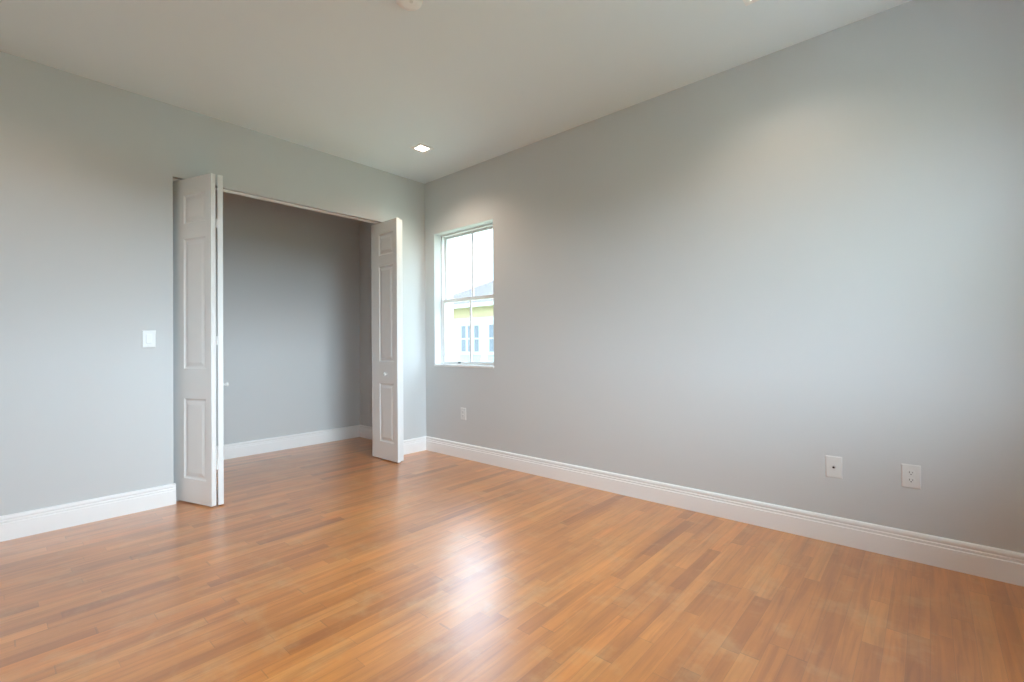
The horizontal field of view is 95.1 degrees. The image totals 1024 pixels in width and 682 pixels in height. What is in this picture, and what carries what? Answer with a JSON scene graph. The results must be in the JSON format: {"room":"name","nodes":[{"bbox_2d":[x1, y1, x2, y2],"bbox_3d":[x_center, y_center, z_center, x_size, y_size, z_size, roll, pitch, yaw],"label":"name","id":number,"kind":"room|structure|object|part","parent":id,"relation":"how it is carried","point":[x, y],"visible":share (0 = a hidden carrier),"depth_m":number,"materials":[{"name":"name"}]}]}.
{"room":"empty bedroom","nodes":[
{"label":"empty bedroom","id":0,"kind":"room"},
{"bbox_2d":[0,51,425,515],"bbox_3d":[-2.432,-0.274,3.627,0.115,2.949,4.300,-1,-1,42],"label":"wall","id":1,"kind":"structure","parent":0,"point":[88,167],"depth_m":3.17,"materials":[{"name":"paint"}]},
{"bbox_2d":[0,483,175,541],"bbox_3d":[-3.139,1.123,2.708,0.017,0.151,1.990,-1,-1,42],"label":"baseboard","id":2,"kind":"structure","parent":1,"relation":"attached to","point":[37,521],"depth_m":3.07,"materials":[{"name":"white paint"}]},
{"bbox_2d":[142,330,155,347],"bbox_3d":[-2.593,-0.016,3.346,0.012,0.124,0.080,-1,-1,42],"label":"light switch","id":3,"kind":"object","parent":1,"relation":"attached to","point":[148,336],"visible":1,"depth_m":3.34,"materials":[{"name":"white plastic"}]},
{"bbox_2d":[173,173,228,506],"bbox_3d":[-2.297,-0.007,3.528,0.443,2.410,0.342,-1,-1,42],"label":"door","id":4,"kind":"structure","parent":1,"relation":"in","point":[195,340],"depth_m":3.42,"materials":[{"name":"white paint"}]},
{"bbox_3d":[-2.236,-0.009,3.595,0.034,2.394,0.452,0,-1,-32],"label":"panel","id":5,"kind":"part","parent":4,"relation":"part of","materials":[{"name":"white paint"}]},
{"bbox_2d":[173,178,377,223],"bbox_3d":[-1.936,-1.212,4.208,0.032,0.011,1.866,-1,-1,42],"label":"track","id":6,"kind":"object","parent":1,"relation":"attached to","point":[224,190],"visible":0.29,"depth_m":4.18,"materials":[{"name":"white metal"}]},
{"bbox_2d":[371,218,403,462],"bbox_3d":[-1.280,-0.005,4.753,0.484,2.410,0.134,-1,-1,42],"label":"door","id":7,"kind":"structure","parent":1,"relation":"in","point":[386,236],"depth_m":4.68,"materials":[{"name":"white paint"}]},
{"bbox_3d":[-1.261,-0.007,4.798,0.452,2.394,0.034,-1,-1,43],"label":"panel","id":8,"kind":"part","parent":7,"relation":"part of","materials":[{"name":"white paint"}]},
{"bbox_2d":[404,436,425,454],"bbox_3d":[-1.092,1.126,5.010,0.017,0.151,0.452,-1,-1,42],"label":"baseboard","id":9,"kind":"structure","parent":1,"relation":"attached to","point":[413,445],"depth_m":5.05,"materials":[{"name":"white paint"}]},
{"bbox_2d":[173,181,359,445],"bbox_3d":[-3.397,-0.259,4.486,0.200,2.949,4.300,-1,-1,42],"label":"wall","id":10,"kind":"structure","parent":0,"point":[291,284],"depth_m":5.30,"materials":[{"name":"paint"}]},
{"bbox_2d":[216,425,359,460],"bbox_3d":[-2.814,1.139,4.955,0.017,0.151,2.678,-1,-1,42],"label":"baseboard","id":11,"kind":"structure","parent":10,"relation":"attached to","point":[240,449],"depth_m":5.27,"materials":[{"name":"white paint"}]},
{"bbox_2d":[359,221,374,426],"bbox_3d":[-1.494,-0.265,5.622,1.135,2.949,0.072,-1,-1,42],"label":"wall","id":12,"kind":"structure","parent":0,"point":[364,227],"depth_m":5.88,"materials":[{"name":"paint"}]},
{"bbox_2d":[360,425,371,439],"bbox_3d":[-1.512,1.134,5.577,1.135,0.151,0.017,-1,-1,42],"label":"baseboard","id":13,"kind":"structure","parent":12,"relation":"attached to","point":[365,431],"depth_m":5.84,"materials":[{"name":"white paint"}]},
{"bbox_2d":[0,0,911,183],"bbox_3d":[-1.019,-1.871,2.373,6.600,0.200,4.840,-1,-1,42],"label":"ceiling","id":14,"kind":"structure","parent":0,"point":[365,82],"depth_m":2.90,"materials":[{"name":"paint"}]},
{"bbox_2d":[396,0,422,10],"bbox_3d":[-0.530,-1.753,2.409,0.144,0.042,0.144,-1,-1,42],"label":"smoke detector","id":15,"kind":"object","parent":14,"relation":"attached to","point":[408,5],"visible":1,"depth_m":2.42,"materials":[{"name":"white paint"}]},
{"bbox_2d":[410,143,433,153],"bbox_3d":[-0.821,-1.754,4.269,0.156,0.006,0.156,-1,-1,42],"label":"recessed light","id":16,"kind":"object","parent":14,"relation":"in","point":[422,148],"visible":1,"depth_m":4.27,"materials":[{"name":"white paint"}]},
{"bbox_2d":[743,0,758,5],"bbox_3d":[1.254,-1.787,2.389,0.156,0.006,0.156,-1,-1,42],"label":"recessed light","id":17,"kind":"object","parent":14,"relation":"in","point":[746,2],"visible":1,"depth_m":2.46,"materials":[{"name":"white paint"}]},
{"bbox_2d":[0,437,1023,681],"bbox_3d":[-0.993,1.278,2.347,6.600,0.200,4.840,-1,-1,42],"label":"floor","id":18,"kind":"structure","parent":0,"point":[335,561],"depth_m":2.18,"materials":[{"name":"brown wood"}]},
{"bbox_2d":[425,0,1023,552],"bbox_3d":[0.512,-0.295,4.067,6.600,2.949,0.270,-1,-1,42],"label":"wall","id":19,"kind":"structure","parent":0,"point":[733,281],"depth_m":2.86,"materials":[{"name":"paint"}]},
{"bbox_2d":[461,408,465,419],"bbox_3d":[-0.499,0.744,4.779,0.080,0.124,0.009,-1,-1,42],"label":"power outlet","id":20,"kind":"object","parent":19,"relation":"attached to","point":[463,410],"visible":1,"depth_m":4.77,"materials":[{"name":"white plastic"}]},
{"bbox_2d":[434,223,493,368],"bbox_3d":[-0.453,-0.449,4.863,0.896,1.437,0.195,-1,-1,42],"label":"window","id":21,"kind":"structure","parent":19,"relation":"in","point":[444,238],"depth_m":5.06,"materials":[{"name":"white plastic"}]},
{"bbox_3d":[-0.476,0.258,4.824,0.896,0.022,0.108,-1,-1,42],"label":"sill","id":22,"kind":"part","parent":21,"relation":"part of","materials":[{"name":"white wood"}]},
{"bbox_3d":[-0.428,-0.110,4.885,0.856,0.699,0.026,-1,-1,42],"label":"sash","id":23,"kind":"part","parent":21,"relation":"part of","materials":[{"name":"clear glass"}]},
{"bbox_3d":[-0.410,-0.787,4.917,0.856,0.724,0.026,-1,-1,42],"label":"sash","id":24,"kind":"part","parent":21,"relation":"part of","materials":[{"name":"clear glass"}]},
{"bbox_2d":[426,436,1023,586],"bbox_3d":[0.869,1.097,3.556,4.880,0.151,0.017,-1,-1,42],"label":"baseboard","id":25,"kind":"structure","parent":19,"relation":"attached to","point":[1007,566],"depth_m":2.85,"materials":[{"name":"white paint"}]},
{"bbox_2d":[825,455,842,478],"bbox_3d":[1.847,0.724,2.689,0.080,0.124,0.015,-1,-1,42],"label":"outlet","id":26,"kind":"object","parent":19,"relation":"attached to","point":[833,463],"visible":1,"depth_m":2.69,"materials":[{"name":"white plastic"}]},
{"bbox_2d":[901,463,920,489],"bbox_3d":[2.101,0.714,2.466,0.080,0.124,0.009,-1,-1,42],"label":"power outlet","id":27,"kind":"object","parent":19,"relation":"attached to","point":[910,474],"visible":1,"depth_m":2.46,"materials":[{"name":"white plastic"}]},
{"bbox_2d":[907,477,914,482],"bbox_3d":[2.100,0.733,2.464,0.034,0.028,0.003,-1,-1,42],"label":"receptacle","id":28,"kind":"object","parent":27,"relation":"attached to","point":[909,479],"depth_m":2.46,"materials":[{"name":"white plastic"}]},
{"bbox_2d":[907,470,914,475],"bbox_3d":[2.099,0.694,2.465,0.034,0.028,0.003,-1,-1,42],"label":"receptacle","id":29,"kind":"object","parent":27,"relation":"attached to","point":[909,472],"depth_m":2.46,"materials":[{"name":"white plastic"}]},
{"label":"outside","id":30,"kind":"structure","parent":0,"visible":0},
{"label":"ground","id":31,"kind":"structure","parent":30,"visible":0},
{"bbox_2d":[453,281,493,361],"bbox_3d":[3.058,-1.263,23.503,13.300,5.870,10.100,-1,-1,42],"label":"neighbor house","id":32,"kind":"structure","parent":31,"relation":"on","point":[482,310],"depth_m":21.75,"materials":[{"name":"yellow paint"}]},
{"bbox_3d":[-1.949,-0.107,21.908,1.250,1.225,0.013,-1,-1,42],"label":"pane","id":33,"kind":"part","parent":32,"relation":"part of","materials":[{"name":"clear glass"}]},
{"bbox_3d":[-1.941,0.955,21.898,1.390,0.620,0.030,-1,-1,42],"label":"apron panel","id":34,"kind":"part","parent":32,"relation":"part of","materials":[{"name":"white"}]},
{"bbox_3d":[-0.558,0.933,20.668,1.390,0.620,0.030,-1,-1,42],"label":"apron panel","id":35,"kind":"part","parent":32,"relation":"part of","materials":[{"name":"white"}]},
{"bbox_3d":[-0.566,-0.129,20.678,1.250,1.225,0.013,-1,-1,42],"label":"pane","id":36,"kind":"part","parent":32,"relation":"part of","materials":[{"name":"blue glass"}]}
]}

